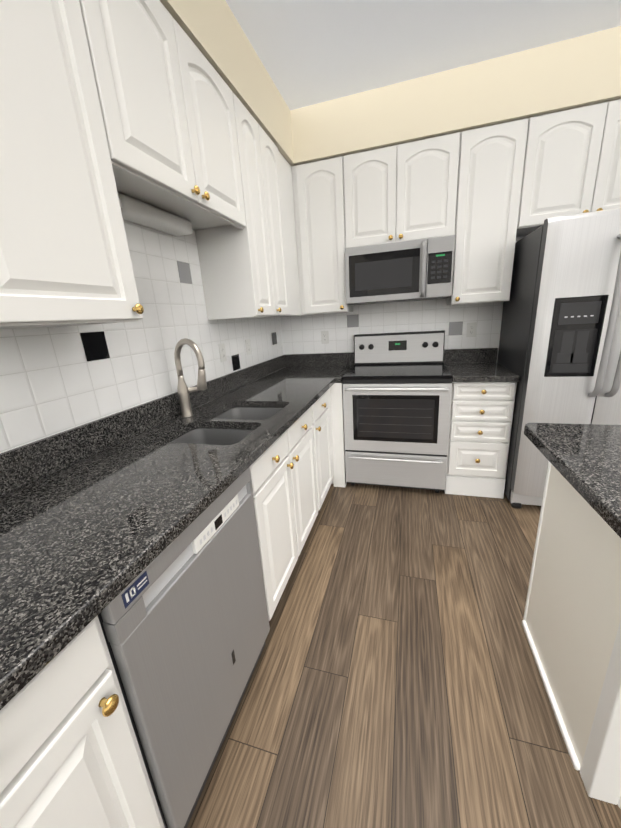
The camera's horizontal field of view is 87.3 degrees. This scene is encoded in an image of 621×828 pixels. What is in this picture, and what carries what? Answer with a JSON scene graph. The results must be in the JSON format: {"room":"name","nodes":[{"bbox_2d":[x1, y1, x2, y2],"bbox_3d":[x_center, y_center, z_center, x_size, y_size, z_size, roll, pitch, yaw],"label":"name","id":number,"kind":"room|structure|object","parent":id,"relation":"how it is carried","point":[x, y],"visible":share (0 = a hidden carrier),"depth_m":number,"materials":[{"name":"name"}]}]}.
{"room":"kitchen","nodes":[
{"label":"kitchen","id":0,"kind":"room"},
{"bbox_2d":[0,219,282,493],"bbox_3d":[-1.440,0.237,-0.557,0.100,2.767,8.000,1,17,16],"label":"wall","id":1,"kind":"structure","parent":0,"point":[53,381],"depth_m":1.45,"materials":[{"name":"tile"}]},
{"bbox_2d":[0,0,143,328],"bbox_3d":[-0.805,-0.753,0.764,0.325,1.060,0.462,1,17,16],"label":"upper cabinet","id":2,"kind":"object","parent":1,"relation":"attached to","point":[103,103],"depth_m":0.81,"materials":[{"name":"white paint"}]},
{"bbox_2d":[88,0,251,231],"bbox_3d":[-0.636,-1.178,1.306,0.325,0.576,0.876,1,17,16],"label":"upper cabinet","id":3,"kind":"object","parent":1,"relation":"attached to","point":[176,121],"depth_m":1.20,"materials":[{"name":"white paint"}]},
{"bbox_2d":[118,192,192,235],"bbox_3d":[-0.706,-0.884,1.470,0.106,0.065,0.470,1,17,16],"label":"under-cabinet light","id":4,"kind":"object","parent":3,"relation":"attached to","point":[134,210],"visible":0.67,"depth_m":1.42,"materials":[{"name":"white plastic"}]},
{"bbox_2d":[218,343,226,361],"bbox_3d":[-0.576,-0.402,2.138,0.008,0.116,0.072,1,17,16],"label":"electrical outlet","id":5,"kind":"object","parent":1,"relation":"attached to","point":[222,351],"depth_m":2.13,"materials":[{"name":"white plastic"}]},
{"bbox_2d":[195,96,279,319],"bbox_3d":[-0.460,-1.115,1.909,0.325,1.060,0.287,1,17,16],"label":"upper cabinet","id":6,"kind":"object","parent":1,"relation":"attached to","point":[238,273],"depth_m":1.87,"materials":[{"name":"white paint"}]},
{"bbox_2d":[245,339,250,354],"bbox_3d":[-0.473,-0.511,2.481,0.008,0.116,0.072,1,17,16],"label":"electrical outlet","id":7,"kind":"object","parent":1,"relation":"attached to","point":[248,347],"depth_m":2.47,"materials":[{"name":"white plastic"}]},
{"bbox_2d":[80,261,462,370],"bbox_3d":[0.195,-0.584,1.928,1.598,0.652,2.066,1,17,16],"label":"accent tiles","id":8,"kind":"structure","parent":1,"relation":"attached to","point":[95,347],"depth_m":1.73,"materials":[{"name":"black tile"}]},
{"bbox_2d":[260,126,291,315],"bbox_3d":[-0.378,-1.201,2.181,0.325,1.060,0.305,1,17,16],"label":"upper cabinet","id":9,"kind":"object","parent":1,"relation":"attached to","point":[273,165],"depth_m":2.17,"materials":[{"name":"white paint"}]},
{"bbox_2d":[280,153,303,316],"bbox_3d":[-0.249,-1.336,2.607,0.325,1.060,0.626,1,17,16],"label":"upper cabinet","id":10,"kind":"object","parent":1,"relation":"attached to","point":[289,171],"depth_m":2.49,"materials":[{"name":"white paint"}]},
{"bbox_2d":[280,236,524,362],"bbox_3d":[2.029,-0.884,2.462,5.000,2.767,0.100,1,17,16],"label":"wall","id":11,"kind":"structure","parent":0,"point":[301,334],"depth_m":2.81,"materials":[{"name":"tile"}]},
{"bbox_2d":[296,156,352,314],"bbox_3d":[0.117,-1.373,2.649,0.389,1.060,0.325,1,17,16],"label":"upper cabinet","id":12,"kind":"object","parent":11,"relation":"attached to","point":[322,219],"depth_m":2.48,"materials":[{"name":"white paint"}]},
{"bbox_2d":[321,331,328,343],"bbox_3d":[0.134,-0.713,3.028,0.072,0.116,0.008,1,17,16],"label":"electrical outlet","id":13,"kind":"object","parent":11,"relation":"attached to","point":[324,334],"depth_m":3.03,"materials":[{"name":"white plastic"}]},
{"bbox_2d":[344,131,463,247],"bbox_3d":[0.658,-1.577,2.422,0.764,0.606,0.325,1,17,16],"label":"upper cabinet","id":14,"kind":"object","parent":11,"relation":"attached to","point":[410,190],"depth_m":2.26,"materials":[{"name":"white paint"}]},
{"bbox_2d":[345,235,454,304],"bbox_3d":[0.672,-1.075,2.507,0.752,0.394,0.448,1,17,16],"label":"microwave","id":15,"kind":"object","parent":14,"relation":"attached to","point":[413,270],"visible":1,"depth_m":2.34,"materials":[{"name":"grey metal"}]},
{"bbox_2d":[466,322,476,336],"bbox_3d":[1.323,-0.692,2.677,0.072,0.116,0.008,1,17,16],"label":"electrical outlet","id":16,"kind":"object","parent":11,"relation":"attached to","point":[471,329],"depth_m":2.67,"materials":[{"name":"white plastic"}]},
{"bbox_2d":[447,117,531,304],"bbox_3d":[1.222,-1.348,2.324,0.379,1.060,0.325,1,17,16],"label":"upper cabinet","id":17,"kind":"object","parent":11,"relation":"attached to","point":[494,166],"depth_m":2.16,"materials":[{"name":"white paint"}]},
{"bbox_2d":[520,101,611,235],"bbox_3d":[1.580,-1.556,2.150,0.393,0.606,0.325,1,17,16],"label":"upper cabinet","id":18,"kind":"object","parent":11,"relation":"attached to","point":[566,150],"depth_m":1.99,"materials":[{"name":"white paint"}]},
{"bbox_2d":[596,99,620,210],"bbox_3d":[1.999,-1.547,2.027,0.480,0.606,0.325,1,17,16],"label":"upper cabinet","id":19,"kind":"object","parent":11,"relation":"attached to","point":[609,196],"depth_m":1.94,"materials":[{"name":"white paint"}]},
{"bbox_2d":[187,483,620,827],"bbox_3d":[0.999,1.662,-0.841,5.000,0.100,8.200,1,17,16],"label":"floor","id":20,"kind":"structure","parent":0,"point":[396,681],"depth_m":1.22,"materials":[{"name":"wood"}]},
{"bbox_2d":[0,620,164,827],"bbox_3d":[-0.726,0.831,0.618,0.626,0.875,0.444,1,17,16],"label":"base cabinet","id":21,"kind":"object","parent":20,"relation":"on","point":[71,756],"depth_m":0.57,"materials":[{"name":"white paint"}]},
{"bbox_2d":[0,364,354,715],"bbox_3d":[-0.347,0.012,1.681,0.674,0.038,3.116,1,17,16],"label":"countertop","id":22,"kind":"structure","parent":21,"relation":"on","point":[74,537],"depth_m":0.83,"materials":[{"name":"black stone"}]},
{"bbox_2d":[174,338,207,417],"bbox_3d":[-0.561,-0.181,1.623,0.224,0.391,0.219,1,17,16],"label":"faucet","id":23,"kind":"object","parent":22,"relation":"on","point":[184,391],"visible":1,"depth_m":1.59,"materials":[{"name":"silver metal"}]},
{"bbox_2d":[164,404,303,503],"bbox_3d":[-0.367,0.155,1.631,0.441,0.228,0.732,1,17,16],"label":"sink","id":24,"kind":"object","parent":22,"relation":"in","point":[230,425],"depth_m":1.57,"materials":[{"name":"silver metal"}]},
{"bbox_2d":[98,468,269,827],"bbox_3d":[-0.563,0.680,1.097,0.607,0.870,0.598,1,17,16],"label":"dishwasher","id":25,"kind":"object","parent":20,"relation":"on","point":[183,620],"visible":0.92,"depth_m":0.87,"materials":[{"name":"grey metal"}]},
{"bbox_2d":[254,380,346,531],"bbox_3d":[-0.148,0.259,2.416,0.696,0.875,0.626,1,17,16],"label":"base cabinet","id":26,"kind":"object","parent":20,"relation":"on","point":[293,500],"depth_m":1.96,"materials":[{"name":"white paint"}]},
{"bbox_2d":[342,330,451,492],"bbox_3d":[0.697,-0.035,2.668,0.759,1.190,0.687,1,17,16],"label":"range","id":27,"kind":"object","parent":20,"relation":"on","point":[396,397],"visible":1,"depth_m":2.46,"materials":[{"name":"grey metal"}]},
{"bbox_2d":[444,348,519,498],"bbox_3d":[1.276,0.041,2.567,0.404,1.030,0.658,1,17,16],"label":"base cabinet","id":28,"kind":"object","parent":20,"relation":"on","point":[483,389],"visible":1,"depth_m":2.32,"materials":[{"name":"white paint"}]},
{"bbox_2d":[444,348,519,381],"bbox_3d":[1.250,-0.379,2.447,0.404,0.154,0.645,1,17,16],"label":"countertop","id":29,"kind":"structure","parent":28,"relation":"on","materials":[{"name":"stone"}]},
{"bbox_2d":[497,208,620,507],"bbox_3d":[1.818,-0.274,2.165,0.842,1.795,0.856,1,17,16],"label":"refrigerator","id":30,"kind":"object","parent":20,"relation":"on","point":[559,352],"visible":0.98,"depth_m":1.87,"materials":[{"name":"grey metal"}]},
{"bbox_2d":[522,463,620,808],"bbox_3d":[1.811,0.615,0.790,2.009,0.875,0.582,1,17,16],"label":"base cabinet","id":31,"kind":"object","parent":20,"relation":"on","point":[571,622],"depth_m":1.00,"materials":[{"name":"white wood"}]},
{"bbox_2d":[524,423,620,542],"bbox_3d":[1.727,0.205,0.585,2.112,0.042,0.902,1,17,16],"label":"countertop","id":32,"kind":"structure","parent":31,"relation":"on","point":[587,457],"depth_m":0.97,"materials":[{"name":"black stone"}]},
{"bbox_2d":[226,0,620,109],"bbox_3d":[0.821,-1.081,-1.656,5.000,0.100,8.200,1,17,16],"label":"ceiling","id":33,"kind":"structure","parent":0,"point":[310,52],"depth_m":1.74,"materials":[{"name":"white paint"}]},
{"bbox_2d":[160,0,620,165],"bbox_3d":[0.908,-1.576,0.725,3.600,0.316,3.300,1,17,16],"label":"wall","id":34,"kind":"structure","parent":33,"relation":"attached to","point":[576,72],"depth_m":1.89,"materials":[{"name":"beige paint"}]}
]}

